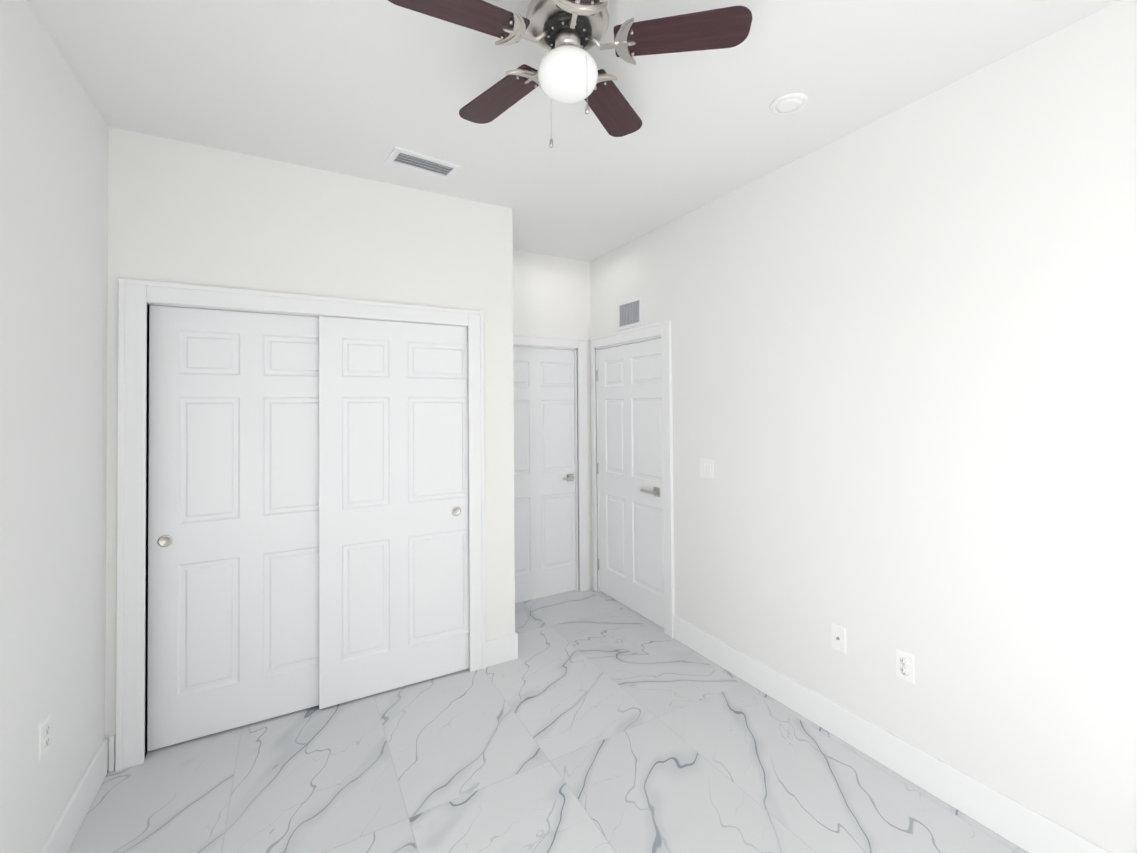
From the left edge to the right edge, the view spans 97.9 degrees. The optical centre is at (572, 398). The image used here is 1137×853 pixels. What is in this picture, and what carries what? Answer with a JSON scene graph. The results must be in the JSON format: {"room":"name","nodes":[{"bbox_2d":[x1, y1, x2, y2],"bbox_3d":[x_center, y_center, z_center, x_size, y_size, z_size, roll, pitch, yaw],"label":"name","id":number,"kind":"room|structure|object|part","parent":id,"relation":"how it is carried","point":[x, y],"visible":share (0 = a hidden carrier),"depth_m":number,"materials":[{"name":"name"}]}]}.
{"room":"empty bedroom","nodes":[
{"label":"empty bedroom","id":0,"kind":"room"},
{"bbox_2d":[0,0,108,852],"bbox_3d":[-1.418,0.183,0.957,0.120,2.800,4.426,0,-1,-29],"label":"wall","id":1,"kind":"structure","parent":0,"point":[54,143],"depth_m":1.64,"materials":[{"name":"white paint"}]},
{"bbox_2d":[38,712,49,760],"bbox_3d":[-1.713,1.096,1.609,0.010,0.116,0.070,0,-1,-29],"label":"duplex electrical outlet","id":2,"kind":"object","parent":1,"relation":"attached to","point":[44,734],"visible":1,"depth_m":1.60,"materials":[{"name":"white plastic"}]},
{"bbox_2d":[39,739,107,852],"bbox_3d":[-1.159,1.502,0.633,0.014,0.150,3.413,0,-1,-29],"label":"baseboard","id":3,"kind":"structure","parent":1,"relation":"attached to","point":[63,832],"depth_m":1.83,"materials":[{"name":"white wood"}]},
{"bbox_2d":[105,127,514,770],"bbox_3d":[-1.222,0.208,2.669,1.904,2.800,0.110,0,-1,-29],"label":"wall","id":4,"kind":"structure","parent":0,"point":[222,218],"depth_m":2.55,"materials":[{"name":"paint"}]},
{"bbox_2d":[108,735,114,771],"bbox_3d":[-1.989,1.531,2.139,0.020,0.150,0.014,0,-1,-29],"label":"baseboard","id":5,"kind":"structure","parent":4,"relation":"attached to","point":[111,753],"depth_m":2.13,"materials":[{"name":"white wood"}]},
{"bbox_2d":[115,278,124,771],"bbox_3d":[-1.967,0.539,2.154,0.022,2.133,0.007,0,-1,-29],"label":"trim","id":6,"kind":"structure","parent":4,"relation":"attached to","point":[120,518],"depth_m":2.15,"materials":[{"name":"white wood"}]},
{"bbox_2d":[122,284,146,768],"bbox_3d":[-1.942,0.540,2.182,0.093,2.133,0.018,0,-1,-29],"label":"trim","id":7,"kind":"structure","parent":4,"relation":"attached to","point":[134,588],"depth_m":2.18,"materials":[{"name":"white wood"}]},
{"bbox_2d":[147,305,318,751],"bbox_3d":[-1.596,0.585,2.464,0.790,2.026,0.040,0,-1,-29],"label":"closet door","id":8,"kind":"structure","parent":4,"relation":"in","point":[233,580],"depth_m":2.41,"materials":[{"name":"white paint"}]},
{"bbox_2d":[125,279,479,325],"bbox_3d":[-1.266,-0.480,2.584,1.479,0.093,0.018,0,-1,-29],"label":"trim","id":9,"kind":"structure","parent":4,"relation":"attached to","point":[165,295],"depth_m":2.50,"materials":[{"name":"white wood"}]},
{"bbox_2d":[145,302,468,756],"bbox_3d":[-1.289,0.583,2.624,1.497,2.050,0.110,0,-1,-29],"label":"door frame","id":10,"kind":"structure","parent":4,"relation":"attached to","point":[147,511],"depth_m":2.26,"materials":[{"name":"white wood"}]},
{"bbox_2d":[319,316,468,708],"bbox_3d":[-0.973,0.584,2.768,0.790,2.026,0.040,0,-1,-29],"label":"closet door","id":11,"kind":"structure","parent":4,"relation":"in","point":[393,523],"depth_m":2.74,"materials":[{"name":"white paint"}]},
{"bbox_2d":[468,314,481,671],"bbox_3d":[-0.573,0.540,2.955,0.093,2.133,0.018,0,-1,-29],"label":"trim","id":12,"kind":"structure","parent":4,"relation":"attached to","point":[475,562],"depth_m":2.94,"materials":[{"name":"white wood"}]},
{"bbox_2d":[480,311,485,668],"bbox_3d":[-0.536,0.540,2.962,0.022,2.133,0.007,0,-1,-29],"label":"trim","id":13,"kind":"structure","parent":4,"relation":"attached to","point":[482,488],"depth_m":2.96,"materials":[{"name":"white wood"}]},
{"bbox_2d":[486,634,517,666],"bbox_3d":[-0.433,1.532,3.017,0.213,0.150,0.014,0,-1,-29],"label":"baseboard","id":14,"kind":"structure","parent":4,"relation":"attached to","point":[501,650],"depth_m":3.01,"materials":[{"name":"white wood"}]},
{"bbox_2d":[67,588,1027,852],"bbox_3d":[-0.077,1.614,1.686,3.174,0.060,4.426,0,-1,-29],"label":"floor","id":15,"kind":"structure","parent":0,"point":[593,722],"depth_m":2.10,"materials":[{"name":"tile"}]},
{"bbox_2d":[513,250,592,588],"bbox_3d":[-0.261,0.221,4.082,0.899,2.800,0.120,0,-1,-29],"label":"wall","id":16,"kind":"structure","parent":0,"point":[544,294],"depth_m":4.11,"materials":[{"name":"paint"}]},
{"bbox_2d":[513,333,587,340],"bbox_3d":[-0.277,-0.504,3.993,0.930,0.022,0.007,0,-1,-29],"label":"trim","id":17,"kind":"structure","parent":16,"relation":"attached to","point":[548,336],"depth_m":4.04,"materials":[{"name":"white wood"}]},
{"bbox_2d":[513,320,674,637],"bbox_3d":[0.049,0.545,3.649,1.025,2.135,1.168,0,-1,-29],"label":"door frame","id":18,"kind":"structure","parent":16,"relation":"attached to","point":[583,467],"depth_m":4.16,"materials":[{"name":"white wood"}]},
{"bbox_2d":[26,0,1119,261],"bbox_3d":[-0.100,-1.256,1.729,3.174,0.080,4.426,0,-1,-29],"label":"ceiling","id":19,"kind":"structure","parent":0,"point":[358,88],"depth_m":1.93,"materials":[{"name":"paint"}]},
{"bbox_2d":[385,146,461,179],"bbox_3d":[-0.758,-1.191,2.524,0.335,0.014,0.170,0,-1,-36],"label":"ceiling vent","id":20,"kind":"object","parent":19,"relation":"in","point":[412,160],"visible":1,"depth_m":2.52,"materials":[{"name":"white metal"}]},
{"bbox_2d":[388,0,751,147],"bbox_3d":[-0.047,-1.004,1.467,0.979,0.431,1.012,0,-1,-29],"label":"fan","id":21,"kind":"object","parent":19,"relation":"hanging from","point":[567,34],"visible":1,"depth_m":1.44,"materials":[{"name":"brown wood"}]},
{"bbox_3d":[-0.310,-1.048,1.329,0.384,0.006,0.136,0,5,-27],"label":"blade","id":22,"kind":"part","parent":21,"relation":"part of","materials":[{"name":"brown wood"}]},
{"bbox_3d":[-0.249,-1.042,1.715,0.384,0.006,0.136,-1,5,45],"label":"blade","id":23,"kind":"part","parent":21,"relation":"part of","materials":[{"name":"brown wood"}]},
{"bbox_3d":[-0.014,-0.961,1.479,0.180,0.118,0.180,0,-1,-29],"label":"globe","id":24,"kind":"part","parent":21,"relation":"part of","materials":[{"name":"white glass"}]},
{"bbox_3d":[0.037,-1.053,1.152,0.136,0.006,0.384,6,-2,-9],"label":"blade","id":25,"kind":"part","parent":21,"relation":"part of","materials":[{"name":"brown wood"}]},
{"bbox_3d":[0.136,-1.044,1.776,0.136,0.006,0.384,-8,-4,27],"label":"blade","id":26,"kind":"part","parent":21,"relation":"part of","materials":[{"name":"brown wood"}]},
{"bbox_3d":[0.313,-1.051,1.428,0.384,0.006,0.136,-1,-7,9],"label":"blade","id":27,"kind":"part","parent":21,"relation":"part of","materials":[{"name":"brown wood"}]},
{"bbox_2d":[770,92,807,114],"bbox_3d":[0.893,-1.212,2.046,0.146,0.014,0.146,0,-1,-29],"label":"smoke detector","id":28,"kind":"object","parent":19,"relation":"attached to","point":[789,103],"visible":1,"depth_m":2.03,"materials":[{"name":"white plastic"}]},
{"bbox_2d":[590,0,1136,852],"bbox_3d":[1.242,0.185,2.458,0.120,2.800,4.426,0,-1,-29],"label":"wall","id":29,"kind":"structure","parent":0,"point":[905,378],"depth_m":1.95,"materials":[{"name":"white paint"}]},
{"bbox_2d":[590,320,666,340],"bbox_3d":[0.394,-0.512,3.793,0.007,0.022,1.000,0,-1,-29],"label":"trim band","id":30,"kind":"object","parent":29,"relation":"attached to","point":[632,329],"visible":0.98,"depth_m":3.71,"materials":[{"name":"white wood"}]},
{"bbox_2d":[596,338,663,627],"bbox_3d":[0.415,0.592,3.800,0.089,2.016,0.851,0,-1,-29],"label":"hall door","id":31,"kind":"structure","parent":29,"relation":"in","point":[629,380],"depth_m":3.76,"materials":[{"name":"white paint"}]},
{"bbox_2d":[617,296,642,330],"bbox_3d":[0.431,-0.644,3.763,0.009,0.215,0.310,0,-1,-29],"label":"air vent","id":32,"kind":"object","parent":29,"relation":"in","point":[629,313],"visible":1,"depth_m":3.76,"materials":[{"name":"white metal"}]},
{"bbox_2d":[667,320,672,638],"bbox_3d":[0.654,0.535,3.332,0.007,2.135,0.022,0,-1,-29],"label":"trim","id":33,"kind":"structure","parent":29,"relation":"attached to","point":[669,477],"depth_m":3.33,"materials":[{"name":"white wood"}]},
{"bbox_2d":[700,458,713,478],"bbox_3d":[0.826,0.432,3.061,0.010,0.116,0.116,0,-1,-29],"label":"light switch","id":34,"kind":"object","parent":29,"relation":"attached to","point":[706,468],"visible":1,"depth_m":3.05,"materials":[{"name":"white plastic"}]},
{"bbox_2d":[831,623,845,653],"bbox_3d":[1.241,1.123,2.319,0.016,0.116,0.070,0,-1,-29],"label":"outlet","id":35,"kind":"object","parent":29,"relation":"attached to","point":[838,634],"visible":1,"depth_m":2.32,"materials":[{"name":"white plastic"}]},
{"bbox_2d":[673,616,1111,852],"bbox_3d":[1.451,1.501,1.949,0.014,0.150,3.138,0,-1,-29],"label":"baseboard","id":36,"kind":"structure","parent":29,"relation":"attached to","point":[1023,827],"depth_m":2.06,"materials":[{"name":"white wood"}]},
{"bbox_2d":[896,649,914,683],"bbox_3d":[1.387,1.118,2.068,0.010,0.116,0.070,0,-1,-29],"label":"duplex electrical outlet","id":37,"kind":"object","parent":29,"relation":"attached to","point":[905,669],"visible":1,"depth_m":2.06,"materials":[{"name":"white plastic"}]},
{"bbox_3d":[-1.538,0.221,3.361,2.035,2.800,0.120,0,-1,-29],"label":"wall","id":38,"kind":"structure","parent":0,"visible":0},
{"bbox_2d":[513,347,575,602],"bbox_3d":[-0.295,0.600,4.001,0.730,2.016,0.089,0,-1,-29],"label":"back door","id":39,"kind":"structure","parent":38,"relation":"in","point":[544,492],"depth_m":4.05,"materials":[{"name":"white paint"}]}
]}

